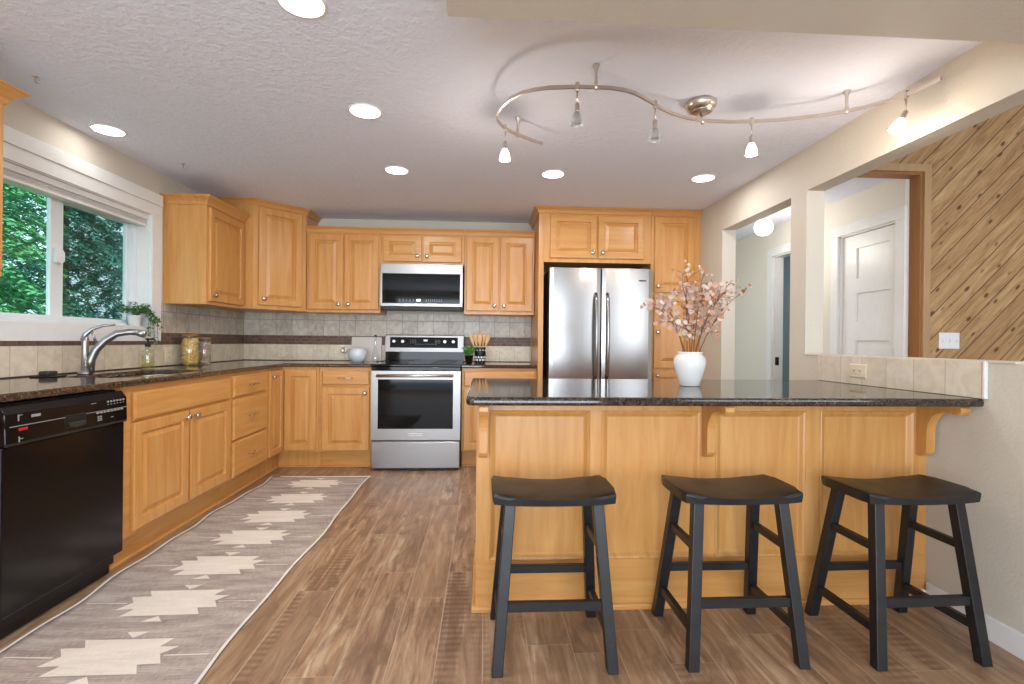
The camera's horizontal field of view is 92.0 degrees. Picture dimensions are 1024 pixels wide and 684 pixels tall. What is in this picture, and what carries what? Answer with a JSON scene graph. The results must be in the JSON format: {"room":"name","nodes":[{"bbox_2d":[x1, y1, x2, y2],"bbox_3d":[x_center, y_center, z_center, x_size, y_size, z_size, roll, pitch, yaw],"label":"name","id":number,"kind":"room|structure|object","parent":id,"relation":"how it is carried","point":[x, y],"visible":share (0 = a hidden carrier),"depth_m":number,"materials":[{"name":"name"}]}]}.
{"room":"kitchen","nodes":[
{"label":"kitchen","id":0,"kind":"room"},
{"bbox_2d":[3,99,237,377],"bbox_3d":[-2.484,-0.062,1.005,0.160,2.311,7.890,1,0,-3],"label":"wall","id":1,"kind":"structure","parent":0,"point":[19,115],"depth_m":2.89,"materials":[{"name":"beige paint"}]},
{"bbox_2d":[0,79,29,276],"bbox_3d":[-2.254,-0.677,1.660,0.361,0.800,0.972,1,0,-3],"label":"upper cabinet","id":2,"kind":"object","parent":1,"relation":"attached to","point":[8,92],"visible":1,"depth_m":2.07,"materials":[{"name":"brown wood"}]},
{"bbox_2d":[0,181,136,325],"bbox_3d":[-2.611,-0.499,2.841,0.090,0.790,1.230,1,0,-3],"label":"window","id":3,"kind":"structure","parent":1,"relation":"in","point":[55,255],"depth_m":2.83,"materials":[{"name":"white plastic"}]},
{"bbox_2d":[3,160,147,225],"bbox_3d":[-2.542,-0.847,2.844,0.068,0.083,1.224,1,0,-3],"label":"window shade","id":4,"kind":"object","parent":3,"relation":"attached to","point":[13,174],"visible":1,"depth_m":2.81,"materials":[{"name":"white fabric"}]},
{"bbox_2d":[0,341,161,378],"bbox_3d":[-2.474,0.087,2.326,0.012,0.183,2.525,1,0,-3],"label":"backsplash","id":5,"kind":"structure","parent":1,"relation":"attached to","point":[17,358],"depth_m":2.76,"materials":[{"name":"tile"}]},
{"bbox_2d":[0,124,163,340],"bbox_3d":[-2.571,-0.528,2.840,0.186,1.045,1.455,1,0,-3],"label":"trim","id":6,"kind":"structure","parent":1,"relation":"attached to","point":[20,149],"depth_m":2.95,"materials":[{"name":"white paint"}]},
{"bbox_2d":[118,302,162,344],"bbox_3d":[-2.542,-0.128,3.379,0.211,0.299,0.226,1,0,-3],"label":"trailing plant","id":7,"kind":"object","parent":6,"relation":"on","point":[133,320],"visible":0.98,"depth_m":3.38,"materials":[{"name":"green plant"}]},
{"bbox_2d":[165,347,171,362],"bbox_3d":[-2.542,0.096,3.662,0.008,0.114,0.075,1,0,-3],"label":"wall outlet","id":8,"kind":"object","parent":1,"relation":"attached to","point":[168,350],"visible":1,"depth_m":3.66,"materials":[{"name":"beige plastic"}]},
{"bbox_2d":[161,301,243,365],"bbox_3d":[-2.579,-0.059,4.201,0.012,0.471,1.231,1,0,-3],"label":"backsplash","id":9,"kind":"structure","parent":1,"relation":"attached to","point":[225,328],"depth_m":4.14,"materials":[{"name":"tile"}]},
{"bbox_2d":[159,193,249,308],"bbox_3d":[-2.383,-0.676,3.879,0.355,0.793,0.618,1,0,-3],"label":"upper cabinet","id":10,"kind":"object","parent":1,"relation":"attached to","point":[204,235],"visible":0.98,"depth_m":3.63,"materials":[{"name":"brown wood"}]},
{"bbox_2d":[318,219,545,361],"bbox_3d":[-0.429,-0.139,5.011,4.396,2.500,0.120,1,0,-3],"label":"wall","id":11,"kind":"structure","parent":0,"point":[324,222],"depth_m":4.93,"materials":[{"name":"beige paint"}]},
{"bbox_2d":[217,197,321,312],"bbox_3d":[-2.223,-0.751,4.507,0.745,0.932,0.683,1,0,-3],"label":"upper cabinet","id":12,"kind":"object","parent":11,"relation":"attached to","point":[275,241],"visible":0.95,"depth_m":4.33,"materials":[{"name":"brown wood"}]},
{"bbox_2d":[278,346,284,356],"bbox_3d":[-2.254,0.093,4.833,0.070,0.114,0.008,1,0,-3],"label":"wall outlet","id":13,"kind":"object","parent":11,"relation":"attached to","point":[281,349],"visible":1,"depth_m":4.83,"materials":[{"name":"beige plastic"}]},
{"bbox_2d":[330,346,337,357],"bbox_3d":[-1.750,0.098,4.862,0.070,0.114,0.008,1,0,-3],"label":"wall outlet","id":14,"kind":"object","parent":11,"relation":"attached to","point":[333,349],"visible":1,"depth_m":4.86,"materials":[{"name":"beige plastic"}]},
{"bbox_2d":[341,347,347,352],"bbox_3d":[-1.628,0.080,4.864,0.111,0.066,0.017,1,0,-3],"label":"plug","id":15,"kind":"object","parent":11,"relation":"attached to","point":[343,349],"visible":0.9,"depth_m":4.86,"materials":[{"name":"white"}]},
{"bbox_2d":[306,226,386,314],"bbox_3d":[-1.561,-0.666,4.706,0.672,0.788,0.360,1,0,-3],"label":"upper cabinet","id":16,"kind":"object","parent":11,"relation":"attached to","point":[344,263],"visible":0.99,"depth_m":4.56,"materials":[{"name":"brown wood"}]},
{"bbox_2d":[244,312,530,361],"bbox_3d":[-1.211,-0.046,4.901,2.802,0.471,0.012,1,0,-3],"label":"backsplash","id":17,"kind":"structure","parent":11,"relation":"attached to","point":[304,336],"depth_m":4.88,"materials":[{"name":"tile"}]},
{"bbox_2d":[381,227,464,266],"bbox_3d":[-0.837,-0.886,4.747,0.770,0.334,0.360,1,0,-3],"label":"upper cabinet","id":18,"kind":"object","parent":11,"relation":"attached to","point":[398,245],"visible":0.96,"depth_m":4.60,"materials":[{"name":"brown wood"}]},
{"bbox_2d":[380,263,463,311],"bbox_3d":[-0.839,-0.510,4.727,0.748,0.417,0.376,1,0,-3],"label":"microwave","id":19,"kind":"object","parent":18,"relation":"attached to","point":[403,287],"visible":0.99,"depth_m":4.54,"materials":[{"name":"grey metal"}]},
{"bbox_2d":[488,348,498,358],"bbox_3d":[-0.185,0.115,4.951,0.114,0.114,0.008,1,0,-3],"label":"wall outlet","id":20,"kind":"object","parent":11,"relation":"attached to","point":[493,353],"visible":1,"depth_m":4.95,"materials":[{"name":"beige plastic"}]},
{"bbox_2d":[464,229,534,316],"bbox_3d":[-0.125,-0.652,4.788,0.658,0.788,0.360,1,0,-3],"label":"upper cabinet","id":21,"kind":"object","parent":11,"relation":"attached to","point":[499,264],"visible":1,"depth_m":4.64,"materials":[{"name":"brown wood"}]},
{"bbox_2d":[0,0,982,222],"bbox_3d":[-0.329,-1.247,1.065,4.440,0.100,7.768,1,0,-3],"label":"ceiling","id":22,"kind":"structure","parent":0,"point":[253,97],"depth_m":2.40,"materials":[{"name":"white paint"}]},
{"bbox_2d":[32,75,40,83],"bbox_3d":[-2.172,-1.197,2.262,0.038,0.036,0.022,1,0,-3],"label":"ceiling hook","id":23,"kind":"object","parent":22,"relation":"attached to","point":[34,76],"visible":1,"depth_m":2.26,"materials":[{"name":"silver metal"}]},
{"bbox_2d":[89,123,126,136],"bbox_3d":[-2.318,-1.214,2.841,0.172,0.006,0.172,1,0,-3],"label":"recessed light","id":24,"kind":"object","parent":22,"relation":"in","point":[104,129],"visible":1,"depth_m":2.83,"materials":[{"name":"white"}]},
{"bbox_2d":[276,0,327,18],"bbox_3d":[-0.744,-1.198,1.749,0.172,0.006,0.172,1,0,-3],"label":"recessed light","id":25,"kind":"object","parent":22,"relation":"in","point":[307,9],"visible":1,"depth_m":1.77,"materials":[{"name":"white paint"}]},
{"bbox_2d":[348,103,381,118],"bbox_3d":[-0.764,-1.198,2.574,0.172,0.006,0.172,1,0,-3],"label":"recessed light","id":26,"kind":"object","parent":22,"relation":"in","point":[361,110],"visible":1,"depth_m":2.57,"materials":[{"name":"white"}]},
{"bbox_2d":[384,166,408,174],"bbox_3d":[-0.806,-1.200,3.463,0.172,0.006,0.172,1,0,-3],"label":"recessed light","id":27,"kind":"object","parent":22,"relation":"in","point":[397,170],"visible":1,"depth_m":3.45,"materials":[{"name":"white"}]},
{"bbox_2d":[541,170,564,178],"bbox_3d":[0.291,-1.189,3.511,0.172,0.006,0.172,1,0,-3],"label":"recessed light","id":28,"kind":"object","parent":22,"relation":"in","point":[552,174],"visible":1,"depth_m":3.50,"materials":[{"name":"white"}]},
{"bbox_2d":[690,174,715,181],"bbox_3d":[1.376,-1.178,3.564,0.172,0.006,0.172,1,0,-3],"label":"recessed light","id":29,"kind":"object","parent":22,"relation":"in","point":[703,177],"visible":1,"depth_m":3.56,"materials":[{"name":"white"}]},
{"bbox_2d":[496,63,941,161],"bbox_3d":[0.836,-1.054,2.254,1.906,0.263,0.614,1,0,15],"label":"track light","id":30,"kind":"object","parent":22,"relation":"attached to","point":[699,106],"depth_m":2.33,"materials":[{"name":"silver metal"}]},
{"bbox_2d":[0,463,1023,683],"bbox_3d":[1.481,1.162,1.939,8.200,0.060,9.300,1,0,-3],"label":"floor","id":31,"kind":"structure","parent":0,"point":[384,596],"depth_m":1.90,"materials":[{"name":"brown wood"}]},
{"bbox_2d":[0,390,126,639],"bbox_3d":[-2.116,0.660,2.034,0.620,0.872,0.604,1,0,-3],"label":"dishwasher","id":32,"kind":"object","parent":31,"relation":"on","point":[61,456],"visible":1,"depth_m":1.98,"materials":[{"name":"black plastic"}]},
{"bbox_2d":[105,374,229,571],"bbox_3d":[-2.175,0.653,2.852,0.654,0.883,1.016,1,0,-3],"label":"base cabinet","id":33,"kind":"object","parent":31,"relation":"on","point":[176,454],"visible":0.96,"depth_m":2.74,"materials":[{"name":"brown wood"}]},
{"bbox_2d":[0,476,370,683],"bbox_3d":[-1.471,1.093,2.551,0.831,0.018,2.963,1,0,-3],"label":"runner rug","id":34,"kind":"object","parent":31,"relation":"on","point":[167,616],"visible":1,"depth_m":2.11,"materials":[{"name":"grey fabric"}]},
{"bbox_2d":[220,369,266,502],"bbox_3d":[-2.219,0.652,3.645,0.658,0.883,0.568,1,0,-3],"label":"base cabinet","id":35,"kind":"object","parent":31,"relation":"on","point":[248,394],"visible":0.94,"depth_m":3.60,"materials":[{"name":"brown wood"}]},
{"bbox_2d":[258,367,320,478],"bbox_3d":[-2.133,0.653,4.389,0.912,0.883,0.905,1,0,-3],"label":"base cabinet","id":36,"kind":"object","parent":31,"relation":"on","point":[292,428],"visible":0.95,"depth_m":4.25,"materials":[{"name":"brown wood"}]},
{"bbox_2d":[0,360,383,402],"bbox_3d":[-1.820,0.199,2.979,1.368,0.030,3.755,1,0,-3],"label":"countertop","id":37,"kind":"structure","parent":36,"relation":"on","point":[21,388],"depth_m":2.69,"materials":[{"name":"brown stone"}]},
{"bbox_2d":[29,371,66,377],"bbox_3d":[-2.377,0.164,2.539,0.105,0.030,0.100,1,0,-3],"label":"sponge holder","id":38,"kind":"object","parent":37,"relation":"on","point":[45,374],"visible":1,"depth_m":2.51,"materials":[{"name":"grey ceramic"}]},
{"bbox_2d":[29,375,66,377],"bbox_3d":[-2.377,0.175,2.539,0.105,0.006,0.100,1,0,-3],"label":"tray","id":39,"kind":"object","parent":37,"relation":"on","point":[44,376],"depth_m":2.51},
{"bbox_2d":[77,324,146,373],"bbox_3d":[-2.261,0.037,2.805,0.318,0.284,0.068,1,0,-24],"label":"kitchen faucet","id":40,"kind":"object","parent":37,"relation":"on","point":[88,360],"visible":1,"depth_m":2.76,"materials":[{"name":"silver metal"}]},
{"bbox_2d":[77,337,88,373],"bbox_3d":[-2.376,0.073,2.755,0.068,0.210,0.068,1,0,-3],"label":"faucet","id":41,"kind":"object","parent":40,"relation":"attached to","point":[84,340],"depth_m":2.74,"materials":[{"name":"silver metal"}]},
{"bbox_2d":[116,374,164,377],"bbox_3d":[-2.153,0.306,2.878,0.373,0.188,0.718,1,0,-3],"label":"sink","id":42,"kind":"object","parent":37,"relation":"in","point":[151,374],"visible":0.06,"depth_m":3.13,"materials":[{"name":"silver metal"}]},
{"bbox_2d":[141,338,155,368],"bbox_3d":[-2.426,0.076,3.296,0.078,0.203,0.074,1,0,38],"label":"soap dispenser","id":43,"kind":"object","parent":37,"relation":"on","point":[147,344],"visible":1,"depth_m":3.30,"materials":[{"name":"clear glass"}]},
{"bbox_2d":[181,334,198,365],"bbox_3d":[-2.454,0.059,3.772,0.116,0.239,0.116,1,0,-3],"label":"storage jar","id":44,"kind":"object","parent":37,"relation":"on","point":[190,357],"visible":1,"depth_m":3.74,"materials":[{"name":"clear glass"}]},
{"bbox_2d":[198,337,211,364],"bbox_3d":[-2.444,0.070,3.930,0.098,0.215,0.096,1,0,-3],"label":"storage jar","id":45,"kind":"object","parent":37,"relation":"on","point":[204,350],"visible":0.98,"depth_m":3.90,"materials":[{"name":"clear glass"}]},
{"bbox_2d":[348,348,366,361],"bbox_3d":[-1.451,0.122,4.645,0.172,0.128,0.172,1,0,-3],"label":"ceramic bowl","id":46,"kind":"object","parent":37,"relation":"on","point":[354,354],"visible":1,"depth_m":4.58,"materials":[{"name":"white ceramic"}]},
{"bbox_2d":[352,337,381,360],"bbox_3d":[-1.426,0.069,4.856,0.290,0.235,0.038,1,0,-3],"label":"cutting board","id":47,"kind":"object","parent":37,"relation":"on","point":[369,343],"visible":0.72,"depth_m":4.85,"materials":[{"name":"grey stone"}]},
{"bbox_2d":[319,367,371,466],"bbox_3d":[-1.457,0.659,4.558,0.453,0.883,0.644,1,0,-3],"label":"base cabinet","id":48,"kind":"object","parent":31,"relation":"on","point":[345,440],"visible":0.91,"depth_m":4.28,"materials":[{"name":"brown wood"}]},
{"bbox_2d":[371,335,463,469],"bbox_3d":[-0.841,0.519,4.546,0.770,1.176,0.718,1,0,-3],"label":"stove","id":49,"kind":"object","parent":31,"relation":"on","point":[416,392],"visible":1,"depth_m":4.25,"materials":[{"name":"grey metal"}]},
{"bbox_2d":[371,361,463,370],"bbox_3d":[-0.838,0.218,4.549,0.770,0.056,0.622,1,0,-3],"label":"cooktop","id":50,"kind":"object","parent":49,"relation":"in","point":[386,365],"depth_m":4.25,"materials":[{"name":"black glass"}]},
{"bbox_2d":[461,368,536,466],"bbox_3d":[-0.130,0.672,4.634,0.660,0.883,0.644,1,0,-3],"label":"base cabinet","id":51,"kind":"object","parent":31,"relation":"on","point":[469,412],"visible":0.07,"depth_m":4.35,"materials":[{"name":"brown wood"}]},
{"bbox_2d":[462,362,536,367],"bbox_3d":[-0.126,0.215,4.646,0.660,0.030,0.619,1,0,-3],"label":"countertop","id":52,"kind":"structure","parent":51,"relation":"on","point":[473,364],"depth_m":4.35,"materials":[{"name":"brown stone"}]},
{"bbox_2d":[462,345,476,362],"bbox_3d":[-0.399,0.114,4.607,0.145,0.167,0.140,1,0,-3],"label":"potted herb","id":53,"kind":"object","parent":52,"relation":"on","point":[468,351],"visible":1,"depth_m":4.58,"materials":[{"name":"green plant"}]},
{"bbox_2d":[464,355,473,362],"bbox_3d":[-0.401,0.159,4.605,0.086,0.076,0.086,1,0,-3],"label":"pot","id":54,"kind":"object","parent":53,"relation":"on","point":[468,358],"depth_m":4.57,"materials":[{"name":"black ceramic"}]},
{"bbox_2d":[474,347,485,362],"bbox_3d":[-0.300,0.124,4.651,0.117,0.148,0.117,1,0,-3],"label":"utensil holder","id":55,"kind":"object","parent":52,"relation":"on","point":[480,352],"visible":0.97,"depth_m":4.60,"materials":[{"name":"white ceramic"}]},
{"bbox_2d":[469,335,474,346],"bbox_3d":[-0.354,0.058,4.647,0.094,0.251,0.010,1,0,-3],"label":"wooden utensil","id":56,"kind":"object","parent":55,"relation":"in","point":[471,336],"visible":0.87,"depth_m":4.64,"materials":[{"name":"brown wood"}]},
{"bbox_2d":[473,334,477,346],"bbox_3d":[-0.336,0.052,4.665,0.070,0.262,0.010,1,0,5],"label":"wooden utensil","id":57,"kind":"object","parent":55,"relation":"in","point":[474,335],"visible":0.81,"depth_m":4.66,"materials":[{"name":"brown wood"}]},
{"bbox_2d":[477,334,482,346],"bbox_3d":[-0.302,0.055,4.639,0.052,0.255,0.013,1,0,-3],"label":"wooden utensil","id":58,"kind":"object","parent":55,"relation":"in","point":[479,337],"visible":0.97,"depth_m":4.63,"materials":[{"name":"brown wood"}]},
{"bbox_2d":[482,334,485,346],"bbox_3d":[-0.271,0.054,4.668,0.058,0.259,0.010,1,0,-13],"label":"wooden utensil","id":59,"kind":"object","parent":55,"relation":"in","point":[483,335],"visible":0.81,"depth_m":4.67,"materials":[{"name":"brown wood"}]},
{"bbox_2d":[485,334,489,346],"bbox_3d":[-0.248,0.056,4.648,0.089,0.256,0.010,1,0,-2],"label":"wooden utensil","id":60,"kind":"object","parent":55,"relation":"in","point":[487,339],"visible":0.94,"depth_m":4.65,"materials":[{"name":"brown wood"}]},
{"bbox_2d":[490,475,618,677],"bbox_3d":[0.139,0.819,1.844,0.438,0.599,0.379,1,0,-3],"label":"bar stool","id":61,"kind":"object","parent":31,"relation":"on","point":[592,493],"visible":1,"depth_m":1.71,"materials":[{"name":"black wood"}]},
{"bbox_2d":[528,206,652,378],"bbox_3d":[0.696,-0.033,4.673,1.048,2.310,0.657,1,0,-3],"label":"tall cabinet","id":62,"kind":"object","parent":31,"relation":"on","point":[565,236],"visible":0.94,"depth_m":4.38,"materials":[{"name":"brown wood"}]},
{"bbox_2d":[543,267,652,378],"bbox_3d":[0.753,0.237,4.606,0.911,1.772,0.750,1,0,-3],"label":"refrigerator","id":63,"kind":"object","parent":31,"relation":"on","point":[595,326],"visible":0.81,"depth_m":4.30,"materials":[{"name":"grey metal"}]},
{"bbox_2d":[641,209,702,378],"bbox_3d":[1.447,-0.025,4.716,0.452,2.310,0.657,1,0,-3],"label":"pantry cabinet","id":64,"kind":"object","parent":31,"relation":"on","point":[675,233],"visible":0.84,"depth_m":4.42,"materials":[{"name":"brown wood"}]},
{"bbox_2d":[471,406,970,612],"bbox_3d":[0.812,0.684,2.327,1.979,0.882,0.848,1,0,-3],"label":"base cabinet","id":65,"kind":"object","parent":31,"relation":"on","point":[631,447],"visible":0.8,"depth_m":2.11,"materials":[{"name":"brown wood"}]},
{"bbox_2d":[466,378,983,406],"bbox_3d":[0.804,0.227,2.334,2.003,0.032,0.945,1,0,-3],"label":"countertop","id":66,"kind":"structure","parent":65,"relation":"on","point":[482,391],"depth_m":2.00,"materials":[{"name":"black stone"}]},
{"bbox_2d":[674,351,705,386],"bbox_3d":[0.858,0.129,2.388,0.149,0.164,0.149,1,0,-3],"label":"vase","id":67,"kind":"object","parent":66,"relation":"on","point":[689,367],"visible":0.98,"depth_m":2.34,"materials":[{"name":"white ceramic"}]},
{"bbox_2d":[640,296,688,351],"bbox_3d":[0.738,-0.019,2.360,0.222,0.426,0.128,1,0,-11],"label":"branch","id":68,"kind":"object","parent":67,"relation":"in","point":[658,304],"visible":0.89,"depth_m":2.35,"materials":[{"name":"pink plant"}]},
{"bbox_2d":[655,293,692,351],"bbox_3d":[0.786,-0.025,2.412,0.180,0.440,0.143,1,0,22],"label":"branch","id":69,"kind":"object","parent":67,"relation":"in","point":[673,303],"visible":0.52,"depth_m":2.41,"materials":[{"name":"pink plant"}]},
{"bbox_2d":[667,267,710,351],"bbox_3d":[0.829,-0.077,2.351,0.188,0.545,0.141,1,0,-3],"label":"branch","id":70,"kind":"object","parent":67,"relation":"in","point":[685,285],"visible":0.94,"depth_m":2.35,"materials":[{"name":"pink plant"}]},
{"bbox_2d":[671,260,707,351],"bbox_3d":[0.867,-0.107,2.433,0.170,0.605,0.117,1,0,17],"label":"branch","id":71,"kind":"object","parent":67,"relation":"in","point":[688,264],"visible":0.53,"depth_m":2.43,"materials":[{"name":"pink plant"}]},
{"bbox_2d":[673,265,714,351],"bbox_3d":[0.893,-0.093,2.421,0.187,0.577,0.137,1,0,-3],"label":"branch","id":72,"kind":"object","parent":67,"relation":"in","point":[700,268],"visible":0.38,"depth_m":2.41,"materials":[{"name":"pink plant"}]},
{"bbox_2d":[677,282,718,351],"bbox_3d":[0.871,-0.043,2.346,0.174,0.476,0.142,1,0,-3],"label":"branch","id":73,"kind":"object","parent":67,"relation":"in","point":[704,289],"visible":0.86,"depth_m":2.33,"materials":[{"name":"pink plant"}]},
{"bbox_2d":[689,280,732,351],"bbox_3d":[0.952,-0.048,2.367,0.183,0.488,0.122,1,0,-3],"label":"branch","id":74,"kind":"object","parent":67,"relation":"in","point":[722,283],"visible":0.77,"depth_m":2.37,"materials":[{"name":"pink plant"}]},
{"bbox_2d":[690,279,738,351],"bbox_3d":[0.996,-0.058,2.436,0.235,0.510,0.136,1,0,-18],"label":"branch","id":75,"kind":"object","parent":67,"relation":"in","point":[735,292],"visible":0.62,"depth_m":2.42,"materials":[{"name":"pink plant"}]},
{"bbox_2d":[699,284,751,351],"bbox_3d":[1.019,-0.041,2.373,0.232,0.477,0.131,1,0,-24],"label":"branch","id":76,"kind":"object","parent":67,"relation":"in","point":[742,291],"visible":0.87,"depth_m":2.38,"materials":[{"name":"pink plant"}]},
{"bbox_2d":[652,474,810,672],"bbox_3d":[0.807,0.826,1.880,0.438,0.599,0.379,1,0,-3],"label":"bar stool","id":77,"kind":"object","parent":31,"relation":"on","point":[754,491],"visible":1,"depth_m":1.76,"materials":[{"name":"black wood"}]},
{"bbox_2d":[805,474,992,671],"bbox_3d":[1.454,0.832,1.899,0.438,0.599,0.379,1,0,-4],"label":"bar stool","id":78,"kind":"object","parent":31,"relation":"on","point":[911,491],"visible":1,"depth_m":1.79,"materials":[{"name":"black wood"}]},
{"bbox_2d":[782,256,789,379],"bbox_3d":[3.671,-0.021,5.017,1.700,2.345,2.800,1,0,-3],"label":"wall","id":79,"kind":"structure","parent":0,"point":[786,268],"depth_m":5.79,"materials":[{"name":"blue paint"}]},
{"bbox_2d":[736,177,891,240],"bbox_3d":[3.555,-1.245,5.096,3.547,0.100,3.025,1,0,-3],"label":"ceiling","id":80,"kind":"structure","parent":0,"point":[856,185],"depth_m":4.04,"materials":[{"name":"white paint"}]},
{"bbox_2d":[754,215,772,235],"bbox_3d":[2.307,-1.091,4.537,0.160,0.231,0.160,1,0,-3],"label":"globe","id":81,"kind":"object","parent":80,"relation":"attached to","point":[764,226],"visible":0.81,"depth_m":4.49,"materials":[{"name":"white glass"}]},
{"bbox_2d":[734,179,909,379],"bbox_3d":[2.773,-0.030,4.953,0.100,2.345,2.825,1,0,-3],"label":"wall","id":82,"kind":"structure","parent":0,"point":[751,251],"depth_m":5.30,"materials":[{"name":"paint"}]},
{"bbox_2d":[775,357,778,364],"bbox_3d":[2.751,0.200,5.137,0.040,0.085,0.004,1,0,-3],"label":"strike plate","id":83,"kind":"object","parent":82,"relation":"attached to","point":[776,358],"depth_m":5.13,"materials":[{"name":"black metal"}]},
{"bbox_2d":[766,242,790,379],"bbox_3d":[2.767,0.085,4.838,0.123,2.115,0.795,1,0,-3],"label":"trim","id":84,"kind":"structure","parent":82,"relation":"attached to","point":[774,323],"depth_m":5.14,"materials":[{"name":"white paint"}]},
{"bbox_2d":[842,224,894,355],"bbox_3d":[2.808,0.131,3.896,0.060,2.005,0.561,1,0,-3],"label":"door","id":85,"kind":"structure","parent":82,"relation":"in","point":[868,257],"depth_m":3.90,"materials":[{"name":"white paint"}]},
{"bbox_2d":[830,205,907,356],"bbox_3d":[2.821,0.086,3.899,0.123,2.115,0.755,1,0,-3],"label":"trim","id":86,"kind":"structure","parent":82,"relation":"attached to","point":[898,215],"depth_m":3.79,"materials":[{"name":"white paint"}]},
{"bbox_2d":[699,42,1023,633],"bbox_3d":[1.830,-0.466,3.067,0.113,3.200,4.018,1,0,-3],"label":"wall","id":87,"kind":"structure","parent":0,"point":[982,451],"depth_m":2.12,"materials":[{"name":"beige paint"}]},
{"bbox_2d":[446,0,1023,42],"bbox_3d":[0.847,-1.095,1.300,2.062,0.181,0.602,1,0,-3],"label":"beam","id":88,"kind":"structure","parent":87,"relation":"attached to","point":[964,20],"depth_m":1.52,"materials":[{"name":"beige paint"}]},
{"bbox_2d":[850,364,866,378],"bbox_3d":[1.781,0.149,2.550,0.008,0.070,0.114,1,0,-3],"label":"wall outlet","id":89,"kind":"object","parent":87,"relation":"attached to","point":[856,370],"visible":1,"depth_m":2.54,"materials":[{"name":"beige plastic"}]},
{"bbox_2d":[818,355,987,398],"bbox_3d":[1.799,0.146,2.382,0.014,0.147,0.958,1,0,-3],"label":"backsplash","id":90,"kind":"structure","parent":87,"relation":"attached to","point":[947,377],"depth_m":2.22,"materials":[{"name":"tile"}]},
{"bbox_2d":[804,354,1023,363],"bbox_3d":[1.862,0.076,2.401,0.125,0.008,1.192,1,0,-3],"label":"trim","id":91,"kind":"structure","parent":87,"relation":"attached to","point":[988,361],"depth_m":2.12,"materials":[{"name":"beige paint"}]},
{"bbox_2d":[926,582,1023,660],"bbox_3d":[1.834,1.090,1.605,0.014,0.092,1.093,1,0,-3],"label":"baseboard","id":92,"kind":"structure","parent":87,"relation":"attached to","point":[1004,636],"depth_m":1.84,"materials":[{"name":"white paint"}]},
{"bbox_2d":[889,103,1023,360],"bbox_3d":[3.635,-0.448,3.549,3.547,3.200,0.075,1,0,-3],"label":"wall","id":93,"kind":"structure","parent":0,"point":[977,203],"depth_m":3.49,"materials":[{"name":"brown wood"}]},
{"bbox_2d":[857,171,922,356],"bbox_3d":[2.376,-0.035,3.470,1.032,2.350,0.090,1,0,-3],"label":"trim","id":94,"kind":"structure","parent":93,"relation":"attached to","point":[916,178],"depth_m":3.48,"materials":[{"name":"brown wood"}]},
{"bbox_2d":[871,163,931,357],"bbox_3d":[2.385,-0.050,3.425,1.044,2.380,0.032,1,0,-3],"label":"trim","id":95,"kind":"structure","parent":93,"relation":"attached to","point":[926,169],"depth_m":3.44,"materials":[{"name":"brown wood"}]},
{"bbox_2d":[939,333,959,348],"bbox_3d":[3.073,-0.009,3.472,0.150,0.114,0.015,1,0,-3],"label":"switch plate","id":96,"kind":"object","parent":93,"relation":"attached to","point":[946,340],"visible":1,"depth_m":3.47,"materials":[{"name":"white plastic"}]},
{"bbox_3d":[-9.670,1.218,6.463,13.450,0.100,26.000,1,0,-3],"label":"lawn","id":97,"kind":"structure","parent":0,"visible":0},
{"bbox_2d":[2,200,76,313],"bbox_3d":[-9.985,-2.451,8.495,5.598,9.879,5.423,1,0,34],"label":"tree","id":98,"kind":"object","parent":97,"relation":"on","point":[30,200],"visible":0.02,"depth_m":9.18,"materials":[{"name":"green plant"}]},
{"bbox_2d":[0,183,94,317],"bbox_3d":[-5.619,-0.810,4.864,3.292,5.277,3.478,1,0,-8],"label":"tree","id":99,"kind":"object","parent":97,"relation":"on","point":[12,242],"visible":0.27,"depth_m":5.16,"materials":[{"name":"green plant"}]},
{"bbox_2d":[0,184,122,319],"bbox_3d":[-6.233,-1.524,6.777,4.210,7.405,4.170,1,0,17],"label":"tree","id":100,"kind":"object","parent":97,"relation":"on","point":[92,249],"visible":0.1,"depth_m":6.85,"materials":[{"name":"green plant"}]},
{"bbox_2d":[25,198,122,319],"bbox_3d":[-6.955,-1.602,9.534,5.073,8.079,5.047,1,0,-21],"label":"tree","id":101,"kind":"object","parent":97,"relation":"on","point":[106,313],"visible":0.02,"depth_m":8.91,"materials":[{"name":"green plant"}]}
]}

